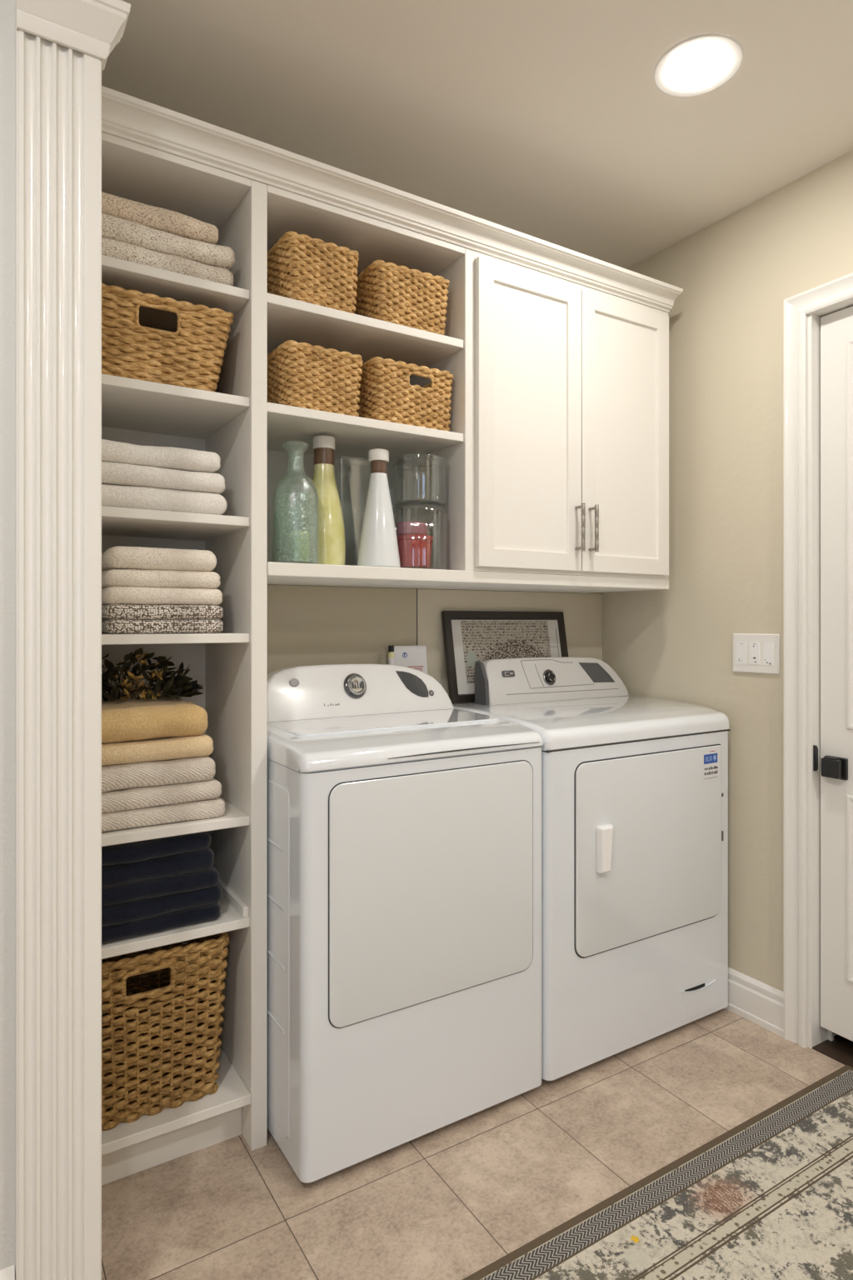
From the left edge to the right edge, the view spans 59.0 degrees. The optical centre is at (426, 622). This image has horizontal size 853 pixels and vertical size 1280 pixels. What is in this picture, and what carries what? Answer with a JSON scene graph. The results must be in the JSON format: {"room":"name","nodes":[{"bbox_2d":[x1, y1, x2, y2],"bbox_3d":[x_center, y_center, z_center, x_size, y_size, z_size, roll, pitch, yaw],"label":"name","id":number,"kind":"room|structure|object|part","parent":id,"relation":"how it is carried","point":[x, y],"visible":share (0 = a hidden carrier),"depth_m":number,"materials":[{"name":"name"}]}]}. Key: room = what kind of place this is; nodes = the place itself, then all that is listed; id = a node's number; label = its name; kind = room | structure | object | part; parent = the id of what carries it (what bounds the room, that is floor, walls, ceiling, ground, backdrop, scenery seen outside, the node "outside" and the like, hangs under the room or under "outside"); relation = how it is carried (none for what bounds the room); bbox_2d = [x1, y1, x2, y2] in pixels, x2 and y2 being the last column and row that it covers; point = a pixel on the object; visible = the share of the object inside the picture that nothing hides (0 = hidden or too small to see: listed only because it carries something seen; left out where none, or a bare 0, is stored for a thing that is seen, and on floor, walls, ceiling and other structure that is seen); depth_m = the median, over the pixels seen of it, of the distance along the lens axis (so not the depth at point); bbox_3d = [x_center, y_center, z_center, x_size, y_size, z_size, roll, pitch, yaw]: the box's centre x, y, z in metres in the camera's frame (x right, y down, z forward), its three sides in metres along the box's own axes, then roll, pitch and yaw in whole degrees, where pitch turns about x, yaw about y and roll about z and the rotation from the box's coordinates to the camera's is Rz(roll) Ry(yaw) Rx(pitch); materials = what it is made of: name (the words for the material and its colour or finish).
{"room":"laundry room","nodes":[
{"label":"laundry room","id":0,"kind":"room"},
{"bbox_2d":[0,0,15,1269],"bbox_3d":[-1.778,-0.035,0.928,2.360,2.480,0.905,0,0,-32],"label":"wall","id":1,"kind":"structure","parent":0,"point":[7,7],"depth_m":1.12,"materials":[{"name":"white paint"}]},
{"bbox_2d":[0,1265,14,1279],"bbox_3d":[-1.572,1.080,0.512,2.271,0.250,0.020,0,0,-32],"label":"baseboard","id":2,"kind":"structure","parent":1,"relation":"attached to","point":[8,1273],"depth_m":1.11,"materials":[{"name":"white paint"}]},
{"bbox_2d":[267,584,600,594],"bbox_3d":[-0.117,-0.035,2.423,2.040,2.480,0.120,0,0,-32],"label":"wall","id":3,"kind":"structure","parent":0,"point":[267,584],"depth_m":2.46,"materials":[{"name":"beige paint"}]},
{"bbox_2d":[267,585,416,674],"bbox_3d":[-0.302,0.549,2.231,0.630,1.312,0.012,0,0,-32],"label":"wall panel","id":4,"kind":"object","parent":3,"relation":"attached to","point":[307,625],"depth_m":2.24,"materials":[{"name":"beige paint"}]},
{"bbox_2d":[267,185,474,570],"bbox_3d":[-0.220,-0.575,2.055,0.586,0.869,0.386,0,0,-32],"label":"shelving unit","id":5,"kind":"object","parent":3,"relation":"attached to","point":[453,352],"visible":0.54,"depth_m":2.04,"materials":[{"name":"white paint"}]},
{"bbox_2d":[267,230,359,314],"bbox_3d":[-0.299,-0.846,1.916,0.205,0.171,0.205,0,0,-34],"label":"woven basket","id":6,"kind":"object","parent":5,"relation":"on","point":[336,290],"visible":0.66,"depth_m":1.83,"materials":[{"name":"wicker"}]},
{"bbox_2d":[267,340,363,416],"bbox_3d":[-0.294,-0.590,1.919,0.217,0.165,0.205,0,0,-33],"label":"woven basket","id":7,"kind":"object","parent":5,"relation":"on","point":[335,390],"visible":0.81,"depth_m":1.84,"materials":[{"name":"wicker"}]},
{"bbox_3d":[-0.332,-0.567,2.206,0.554,0.853,0.010,0,0,-32],"label":"panel","id":8,"kind":"part","parent":5,"relation":"part of","materials":[{"name":"white paint"}]},
{"bbox_2d":[267,402,464,465],"bbox_3d":[-0.232,-0.499,2.044,0.554,0.022,0.369,0,0,-32],"label":"shelf","id":9,"kind":"object","parent":5,"relation":"attached to","point":[354,437],"depth_m":1.99,"materials":[{"name":"white paint"}]},
{"bbox_2d":[267,293,464,376],"bbox_3d":[-0.232,-0.752,2.044,0.554,0.022,0.369,0,0,-32],"label":"shelf","id":10,"kind":"object","parent":5,"relation":"attached to","point":[298,321],"depth_m":1.95,"materials":[{"name":"white paint"}]},
{"bbox_3d":[-0.231,-1.001,2.042,0.554,0.016,0.376,0,0,-32],"label":"panel","id":11,"kind":"part","parent":5,"relation":"part of","materials":[{"name":"white paint"}]},
{"bbox_2d":[354,260,449,334],"bbox_3d":[-0.083,-0.844,2.062,0.235,0.166,0.219,0,0,-31],"label":"woven basket","id":12,"kind":"object","parent":5,"relation":"on","point":[427,311],"visible":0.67,"depth_m":1.97,"materials":[{"name":"wicker"}]},
{"bbox_2d":[356,356,454,431],"bbox_3d":[-0.082,-0.593,2.063,0.255,0.171,0.219,0,0,-32],"label":"woven basket","id":13,"kind":"object","parent":5,"relation":"on","point":[394,399],"visible":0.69,"depth_m":1.97,"materials":[{"name":"wicker"}]},
{"bbox_3d":[0.016,-0.575,2.200,0.032,0.869,0.384,0,0,-32],"label":"panel","id":14,"kind":"part","parent":5,"relation":"part of","materials":[{"name":"white paint"}]},
{"bbox_2d":[416,589,417,645],"bbox_3d":[-0.033,0.549,2.398,0.003,1.312,0.012,0,0,-32],"label":"trim","id":15,"kind":"structure","parent":3,"relation":"attached to","point":[417,589],"depth_m":2.39,"materials":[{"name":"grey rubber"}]},
{"bbox_2d":[267,561,669,593],"bbox_3d":[0.111,-0.124,2.257,1.360,0.032,0.387,0,0,-32],"label":"board","id":16,"kind":"object","parent":3,"relation":"attached to","point":[278,573],"visible":0.76,"depth_m":2.09,"materials":[{"name":"white paint"}]},
{"bbox_2d":[272,440,319,564],"bbox_3d":[-0.320,-0.290,1.844,0.114,0.298,0.114,0,0,-32],"label":"glass bottle","id":17,"kind":"object","parent":16,"relation":"on","point":[299,550],"visible":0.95,"depth_m":1.84,"materials":[{"name":"green glass"}]},
{"bbox_2d":[303,435,345,564],"bbox_3d":[-0.266,-0.310,1.954,0.112,0.338,0.112,0,0,-32],"label":"soap bottle","id":18,"kind":"object","parent":16,"relation":"on","point":[332,529],"visible":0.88,"depth_m":1.92,"materials":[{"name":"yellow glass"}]},
{"bbox_2d":[357,448,400,567],"bbox_3d":[-0.125,-0.294,1.966,0.113,0.308,0.113,0,0,-32],"label":"detergent bottle","id":19,"kind":"object","parent":16,"relation":"on","point":[378,547],"visible":0.91,"depth_m":1.93,"materials":[{"name":"white plastic"}]},
{"bbox_2d":[392,502,447,569],"bbox_3d":[-0.023,-0.230,2.070,0.162,0.179,0.162,0,0,-32],"label":"glass jar","id":20,"kind":"object","parent":16,"relation":"on","point":[412,508],"visible":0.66,"depth_m":2.06,"materials":[{"name":"clear glass"}]},
{"bbox_2d":[395,521,433,567],"bbox_3d":[-0.038,-0.209,2.055,0.110,0.120,0.110,0,0,-32],"label":"tub","id":21,"kind":"object","parent":20,"relation":"in","point":[414,543],"visible":0.8,"depth_m":2.01,"materials":[{"name":"red plastic"}]},
{"bbox_3d":[-0.044,-0.252,2.051,0.094,0.034,0.094,0,0,-32],"label":"tub lid","id":22,"kind":"part","parent":21,"relation":"part of","materials":[{"name":"red plastic"}]},
{"bbox_2d":[387,453,448,506],"bbox_3d":[-0.024,-0.384,2.069,0.165,0.126,0.165,0,0,-32],"label":"glass jar","id":23,"kind":"object","parent":20,"relation":"on","point":[394,503],"visible":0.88,"depth_m":2.05,"materials":[{"name":"clear glass"}]},
{"bbox_3d":[-0.023,-0.311,2.070,0.148,0.016,0.148,0,0,-32],"label":"jar lid","id":24,"kind":"part","parent":20,"relation":"part of","materials":[{"name":"clear glass"}]},
{"bbox_2d":[417,589,602,695],"bbox_3d":[0.312,0.549,2.612,0.810,1.312,0.012,0,0,-32],"label":"wall panel","id":25,"kind":"object","parent":3,"relation":"attached to","point":[582,612],"depth_m":2.58,"materials":[{"name":"beige paint"}]},
{"bbox_2d":[475,250,669,579],"bbox_3d":[0.373,-0.575,2.390,0.774,0.868,0.439,0,0,-32],"label":"upper cabinet","id":26,"kind":"object","parent":3,"relation":"attached to","point":[572,379],"visible":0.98,"depth_m":2.21,"materials":[{"name":"white paint"}]},
{"bbox_2d":[101,85,683,312],"bbox_3d":[0.033,-1.039,1.962,1.804,0.058,0.078,0,0,-32],"label":"crown molding","id":27,"kind":"structure","parent":26,"relation":"attached to","point":[124,116],"depth_m":1.82,"materials":[{"name":"white paint"}]},
{"bbox_3d":[0.295,-0.570,2.137,0.374,0.836,0.018,0,0,-32],"label":"door","id":28,"kind":"part","parent":26,"relation":"part of","materials":[{"name":"white paint"}]},
{"bbox_3d":[0.450,-0.277,2.201,0.014,0.138,0.037,0,0,-32],"label":"pull handle","id":29,"kind":"part","parent":26,"relation":"part of","materials":[{"name":"silver metal"}]},
{"bbox_3d":[0.496,-0.277,2.229,0.014,0.138,0.037,0,0,-32],"label":"pull handle","id":30,"kind":"part","parent":26,"relation":"part of","materials":[{"name":"silver metal"}]},
{"bbox_3d":[0.618,-0.570,2.337,0.379,0.836,0.018,0,0,-32],"label":"door","id":31,"kind":"part","parent":26,"relation":"part of","materials":[{"name":"white paint"}]},
{"bbox_2d":[101,0,852,269],"bbox_3d":[0.132,-1.305,-0.212,4.400,0.060,5.100,0,0,-32],"label":"ceiling","id":32,"kind":"structure","parent":0,"point":[549,121],"depth_m":1.82,"materials":[{"name":"white paint"}]},
{"bbox_2d":[653,33,744,97],"bbox_3d":[0.622,-1.272,1.728,0.196,0.005,0.196,0,0,-32],"label":"recessed light","id":33,"kind":"object","parent":32,"relation":"in","point":[697,71],"visible":1,"depth_m":1.72,"materials":[{"name":"white paint"}]},
{"bbox_2d":[101,1008,852,1279],"bbox_3d":[0.365,1.228,-0.067,4.950,0.054,5.100,0,0,-32],"label":"floor","id":34,"kind":"structure","parent":0,"point":[452,1201],"depth_m":1.63,"materials":[{"name":"tile"}]},
{"bbox_2d":[15,0,130,1279],"bbox_3d":[-0.532,0.129,1.135,0.153,2.152,0.060,0,0,-32],"label":"fluted pilaster","id":35,"kind":"object","parent":34,"relation":"on","point":[62,47],"visible":1,"depth_m":1.13,"materials":[{"name":"white paint"}]},
{"bbox_2d":[101,131,267,1185],"bbox_3d":[-0.657,0.098,1.783,0.443,2.214,0.386,0,0,-32],"label":"shelving unit","id":36,"kind":"object","parent":34,"relation":"on","point":[230,421],"visible":0.39,"depth_m":1.74,"materials":[{"name":"white paint"}]},
{"bbox_3d":[-0.758,0.051,1.942,0.371,2.088,0.010,0,0,-32],"label":"panel","id":37,"kind":"part","parent":36,"relation":"part of","materials":[{"name":"white paint"}]},
{"bbox_2d":[101,903,219,943],"bbox_3d":[-0.666,0.658,1.754,0.304,0.034,0.303,0,0,-32],"label":"folded towel","id":38,"kind":"object","parent":36,"relation":"on","point":[112,932],"visible":0.27,"depth_m":1.64,"materials":[{"name":"blue fabric"}]},
{"bbox_2d":[101,885,220,926],"bbox_3d":[-0.666,0.620,1.754,0.307,0.042,0.304,0,0,-32],"label":"folded towel","id":39,"kind":"object","parent":38,"relation":"on","point":[211,896],"visible":0.22,"depth_m":1.64,"materials":[{"name":"blue fabric"}]},
{"bbox_2d":[101,867,219,906],"bbox_3d":[-0.667,0.580,1.752,0.302,0.038,0.301,0,0,-32],"label":"folded towel","id":40,"kind":"object","parent":39,"relation":"on","point":[162,887],"visible":0.3,"depth_m":1.64,"materials":[{"name":"blue fabric"}]},
{"bbox_2d":[101,846,216,888],"bbox_3d":[-0.671,0.537,1.750,0.293,0.048,0.304,0,0,-32],"label":"folded towel","id":41,"kind":"object","parent":40,"relation":"on","point":[138,871],"visible":0.36,"depth_m":1.63,"materials":[{"name":"blue fabric"}]},
{"bbox_2d":[101,831,210,866],"bbox_3d":[-0.677,0.494,1.746,0.281,0.038,0.302,0,0,-32],"label":"folded towel","id":42,"kind":"object","parent":41,"relation":"on","point":[169,846],"visible":0.23,"depth_m":1.63,"materials":[{"name":"blue fabric"}]},
{"bbox_2d":[101,619,223,634],"bbox_3d":[-0.640,0.009,1.769,0.252,0.032,0.301,0,0,-32],"label":"folded towel","id":43,"kind":"object","parent":36,"relation":"on","point":[108,626],"visible":0.94,"depth_m":1.64,"materials":[{"name":"grey fabric"}]},
{"bbox_2d":[101,604,223,619],"bbox_3d":[-0.641,-0.023,1.769,0.255,0.032,0.300,0,0,-32],"label":"folded towel","id":44,"kind":"object","parent":43,"relation":"on","point":[112,611],"visible":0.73,"depth_m":1.64,"materials":[{"name":"grey fabric"}]},
{"bbox_2d":[101,586,222,604],"bbox_3d":[-0.644,-0.058,1.769,0.256,0.038,0.302,0,0,-32],"label":"folded towel","id":45,"kind":"object","parent":44,"relation":"on","point":[110,595],"visible":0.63,"depth_m":1.64,"materials":[{"name":"beige fabric"}]},
{"bbox_2d":[101,568,220,589],"bbox_3d":[-0.645,-0.096,1.768,0.254,0.038,0.309,0,0,-32],"label":"folded towel","id":46,"kind":"object","parent":45,"relation":"on","point":[113,577],"visible":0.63,"depth_m":1.64,"materials":[{"name":"beige fabric"}]},
{"bbox_2d":[101,545,215,572],"bbox_3d":[-0.647,-0.139,1.766,0.241,0.048,0.306,0,0,-32],"label":"folded towel","id":47,"kind":"object","parent":46,"relation":"on","point":[117,557],"visible":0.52,"depth_m":1.64,"materials":[{"name":"beige fabric"}]},
{"bbox_2d":[101,797,224,832],"bbox_3d":[-0.662,0.422,1.756,0.312,0.040,0.301,0,0,-32],"label":"folded towel","id":48,"kind":"object","parent":36,"relation":"on","point":[194,811],"visible":0.27,"depth_m":1.64,"materials":[{"name":"beige fabric"}]},
{"bbox_2d":[101,778,221,813],"bbox_3d":[-0.665,0.381,1.754,0.307,0.043,0.304,0,0,-32],"label":"folded towel","id":49,"kind":"object","parent":48,"relation":"on","point":[167,794],"visible":0.37,"depth_m":1.64,"materials":[{"name":"beige fabric"}]},
{"bbox_2d":[101,755,217,792],"bbox_3d":[-0.670,0.331,1.750,0.294,0.056,0.302,0,0,-32],"label":"folded towel","id":50,"kind":"object","parent":49,"relation":"on","point":[144,774],"visible":0.44,"depth_m":1.64,"materials":[{"name":"beige fabric"}]},
{"bbox_2d":[101,733,214,765],"bbox_3d":[-0.673,0.280,1.749,0.286,0.047,0.303,0,0,-32],"label":"folded towel","id":51,"kind":"object","parent":50,"relation":"on","point":[178,747],"visible":0.52,"depth_m":1.63,"materials":[{"name":"beige fabric"}]},
{"bbox_2d":[101,695,208,743],"bbox_3d":[-0.678,0.218,1.745,0.277,0.076,0.308,0,0,-32],"label":"folded towel","id":52,"kind":"object","parent":51,"relation":"on","point":[128,719],"visible":0.62,"depth_m":1.64,"materials":[{"name":"yellow fabric"}]},
{"bbox_2d":[101,647,203,701],"bbox_3d":[-0.677,0.118,1.764,0.313,0.119,0.139,0,0,-32],"label":"plant","id":53,"kind":"object","parent":52,"relation":"on","point":[180,686],"visible":0.76,"depth_m":1.76,"materials":[{"name":"green plant"}]},
{"bbox_2d":[101,483,226,514],"bbox_3d":[-0.658,-0.268,1.758,0.315,0.054,0.302,0,0,-32],"label":"folded towel","id":54,"kind":"object","parent":36,"relation":"on","point":[112,495],"visible":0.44,"depth_m":1.64,"materials":[{"name":"white fabric"}]},
{"bbox_2d":[101,461,224,494],"bbox_3d":[-0.661,-0.318,1.756,0.312,0.045,0.303,0,0,-32],"label":"folded towel","id":55,"kind":"object","parent":54,"relation":"on","point":[112,472],"visible":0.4,"depth_m":1.64,"materials":[{"name":"white fabric"}]},
{"bbox_2d":[101,440,221,472],"bbox_3d":[-0.666,-0.363,1.754,0.302,0.047,0.304,0,0,-32],"label":"folded towel","id":56,"kind":"object","parent":55,"relation":"on","point":[119,452],"visible":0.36,"depth_m":1.64,"materials":[{"name":"white fabric"}]},
{"bbox_2d":[101,932,229,1130],"bbox_3d":[-0.662,0.897,1.761,0.327,0.364,0.309,0,0,-32],"label":"woven basket","id":57,"kind":"object","parent":36,"relation":"on","point":[177,1067],"visible":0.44,"depth_m":1.66,"materials":[{"name":"brown wicker"}]},
{"bbox_2d":[101,236,233,285],"bbox_3d":[-0.653,-0.787,1.762,0.333,0.052,0.305,0,0,-32],"label":"folded towel","id":58,"kind":"object","parent":36,"relation":"on","point":[110,247],"visible":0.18,"depth_m":1.64,"materials":[{"name":"fabric"}]},
{"bbox_2d":[101,215,234,269],"bbox_3d":[-0.651,-0.838,1.763,0.331,0.049,0.302,0,0,-32],"label":"folded towel","id":59,"kind":"object","parent":58,"relation":"on","point":[145,237],"visible":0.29,"depth_m":1.65,"materials":[{"name":"fabric"}]},
{"bbox_2d":[101,192,218,244],"bbox_3d":[-0.667,-0.887,1.754,0.295,0.050,0.300,0,0,-32],"label":"folded towel","id":60,"kind":"object","parent":59,"relation":"on","point":[112,206],"visible":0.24,"depth_m":1.64,"materials":[{"name":"fabric"}]},
{"bbox_2d":[101,283,234,391],"bbox_3d":[-0.652,-0.612,1.750,0.344,0.199,0.284,0,0,-32],"label":"woven basket","id":61,"kind":"object","parent":36,"relation":"on","point":[177,358],"visible":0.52,"depth_m":1.65,"materials":[{"name":"wicker"}]},
{"bbox_3d":[-0.658,0.686,1.782,0.370,0.021,0.365,0,0,-32],"label":"shelf","id":62,"kind":"part","parent":36,"relation":"part of","materials":[{"name":"white paint"}]},
{"bbox_3d":[-0.658,0.454,1.782,0.370,0.021,0.365,0,0,-32],"label":"shelf","id":63,"kind":"part","parent":36,"relation":"part of","materials":[{"name":"white paint"}]},
{"bbox_3d":[-0.658,0.035,1.782,0.370,0.021,0.365,0,0,-32],"label":"shelf","id":64,"kind":"part","parent":36,"relation":"part of","materials":[{"name":"white paint"}]},
{"bbox_3d":[-0.658,-0.231,1.782,0.370,0.021,0.365,0,0,-32],"label":"shelf","id":65,"kind":"part","parent":36,"relation":"part of","materials":[{"name":"white paint"}]},
{"bbox_3d":[-0.658,-0.504,1.782,0.370,0.021,0.365,0,0,-32],"label":"shelf","id":66,"kind":"part","parent":36,"relation":"part of","materials":[{"name":"white paint"}]},
{"bbox_3d":[-0.658,-0.750,1.782,0.370,0.021,0.365,0,0,-32],"label":"shelf","id":67,"kind":"part","parent":36,"relation":"part of","materials":[{"name":"white paint"}]},
{"bbox_3d":[-0.656,1.086,1.777,0.370,0.022,0.375,0,0,-32],"label":"shelf","id":68,"kind":"part","parent":36,"relation":"part of","materials":[{"name":"white paint"}]},
{"bbox_3d":[-0.656,-1.001,1.778,0.371,0.016,0.376,0,0,-32],"label":"panel","id":69,"kind":"part","parent":36,"relation":"part of","materials":[{"name":"white paint"}]},
{"bbox_3d":[-0.484,0.098,1.889,0.038,2.214,0.384,0,0,-32],"label":"panel","id":70,"kind":"part","parent":36,"relation":"part of","materials":[{"name":"white paint"}]},
{"bbox_2d":[267,663,543,1182],"bbox_3d":[-0.124,0.661,1.988,0.670,1.088,0.562,0,0,-32],"label":"washing machine","id":71,"kind":"object","parent":34,"relation":"on","point":[404,824],"visible":0.83,"depth_m":1.72,"materials":[{"name":"white metal"}]},
{"bbox_3d":[-0.412,0.750,1.824,0.002,0.770,0.427,0,0,-32],"label":"panel","id":72,"kind":"part","parent":71,"relation":"part of","materials":[{"name":"white metal"}]},
{"bbox_3d":[-0.196,0.176,2.100,0.054,0.056,0.028,0,0,-32],"label":"dial knob","id":73,"kind":"part","parent":71,"relation":"part of","materials":[{"name":"silver metal"}]},
{"bbox_3d":[-0.101,0.260,1.976,0.585,0.006,0.237,0,0,-32],"label":"lid","id":74,"kind":"part","parent":71,"relation":"part of","materials":[{"name":"white metal"}]},
{"bbox_2d":[388,645,394,664],"bbox_3d":[-0.106,0.163,2.271,0.021,0.188,0.021,0,0,-32],"label":"bottle","id":75,"kind":"object","parent":71,"relation":"on","point":[391,647],"visible":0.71,"depth_m":2.26,"materials":[{"name":"beige plastic"}]},
{"bbox_2d":[394,645,427,674],"bbox_3d":[-0.050,0.165,2.339,0.124,0.186,0.025,0,0,-32],"label":"booklet","id":76,"kind":"object","parent":71,"relation":"on","point":[412,657],"visible":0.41,"depth_m":2.35,"materials":[{"name":"white paper"}]},
{"bbox_3d":[0.031,0.610,1.756,0.560,0.525,0.005,0,0,-32],"label":"panel","id":77,"kind":"part","parent":71,"relation":"part of","materials":[{"name":"white metal"}]},
{"bbox_2d":[452,656,730,1080],"bbox_3d":[0.486,0.660,2.353,0.745,1.090,0.587,0,0,-32],"label":"dryer","id":78,"kind":"object","parent":34,"relation":"on","point":[635,789],"visible":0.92,"depth_m":2.12,"materials":[{"name":"white metal"}]},
{"bbox_2d":[441,610,568,704],"bbox_3d":[0.282,0.111,2.544,0.512,0.298,0.066,0,0,-32],"label":"framed picture","id":79,"kind":"object","parent":78,"relation":"on","point":[470,637],"visible":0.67,"depth_m":2.51,"materials":[{"name":"black"}]},
{"bbox_2d":[460,620,551,683],"bbox_3d":[0.277,0.096,2.541,0.368,0.202,0.036,0,0,-32],"label":"print","id":80,"kind":"object","parent":79,"relation":"attached to","point":[481,641],"depth_m":2.53,"materials":[{"name":"grey"}]},
{"bbox_3d":[0.410,0.180,2.489,0.038,0.040,0.020,0,0,-32],"label":"dial knob","id":81,"kind":"part","parent":78,"relation":"part of","materials":[{"name":"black metal"}]},
{"bbox_3d":[0.482,0.607,2.019,0.054,0.124,0.024,0,0,-32],"label":"door handle","id":82,"kind":"part","parent":78,"relation":"part of","materials":[{"name":"white plastic"}]},
{"bbox_3d":[0.646,0.630,2.139,0.594,0.514,0.006,0,0,-32],"label":"door","id":83,"kind":"part","parent":78,"relation":"part of","materials":[{"name":"white metal"}]},
{"bbox_3d":[0.810,1.123,2.243,0.160,0.084,0.003,0,0,-32],"label":"toe panel","id":84,"kind":"part","parent":78,"relation":"part of","materials":[{"name":"white metal"}]},
{"bbox_2d":[462,1065,852,1279],"bbox_3d":[0.574,1.201,1.298,1.746,0.007,0.668,0,0,-32],"label":"runner rug","id":85,"kind":"object","parent":34,"relation":"on","point":[770,1197],"visible":1,"depth_m":1.52,"materials":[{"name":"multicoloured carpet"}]},
{"bbox_2d":[600,150,852,991],"bbox_3d":[2.000,-0.035,0.808,0.150,2.480,4.860,0,0,-32],"label":"wall","id":86,"kind":"structure","parent":0,"point":[736,274],"depth_m":2.34,"materials":[{"name":"beige paint"}]},
{"bbox_2d":[725,967,784,1037],"bbox_3d":[0.845,1.143,2.508,0.016,0.125,0.752,0,0,-32],"label":"baseboard","id":87,"kind":"structure","parent":86,"relation":"attached to","point":[761,1003],"depth_m":2.26,"materials":[{"name":"white paint"}]},
{"bbox_2d":[733,633,780,674],"bbox_3d":[0.994,0.093,2.276,0.009,0.119,0.156,0,0,-32],"label":"switch plate","id":88,"kind":"object","parent":86,"relation":"attached to","point":[752,652],"visible":1,"depth_m":2.27,"materials":[{"name":"white paint"}]},
{"bbox_2d":[784,272,852,1048],"bbox_3d":[1.285,0.135,1.797,0.021,2.140,0.920,0,0,-32],"label":"trim","id":89,"kind":"structure","parent":86,"relation":"attached to","point":[797,308],"depth_m":2.16,"materials":[{"name":"white paint"}]},
{"bbox_2d":[808,299,852,1048],"bbox_3d":[1.356,0.160,1.841,0.152,2.090,0.795,0,0,-32],"label":"trim","id":90,"kind":"structure","parent":86,"relation":"attached to","point":[817,1034],"depth_m":2.14,"materials":[{"name":"white paint"}]},
{"bbox_2d":[813,745,818,770],"bbox_3d":[1.103,0.384,2.136,0.018,0.073,0.005,0,0,-32],"label":"strike plate","id":91,"kind":"object","parent":90,"relation":"attached to","point":[815,747],"visible":1,"depth_m":2.13,"materials":[{"name":"black metal"}]},
{"bbox_2d":[820,305,852,1041],"bbox_3d":[1.322,0.141,1.820,0.073,2.019,0.763,0,0,-32],"label":"door","id":92,"kind":"structure","parent":86,"relation":"in","point":[837,328],"depth_m":2.11,"materials":[{"name":"white paint"}]},
{"bbox_3d":[1.127,0.402,2.092,0.029,0.056,0.050,0,0,-32],"label":"knob","id":93,"kind":"part","parent":92,"relation":"part of","materials":[{"name":"black metal"}]},
{"bbox_3d":[1.320,0.733,1.819,0.005,0.515,0.613,0,0,-32],"label":"panel","id":94,"kind":"part","parent":92,"relation":"part of","materials":[{"name":"white paint"}]},
{"bbox_3d":[1.320,-0.242,1.819,0.005,1.075,0.613,0,0,-32],"label":"panel","id":95,"kind":"part","parent":92,"relation":"part of","materials":[{"name":"white paint"}]}
]}

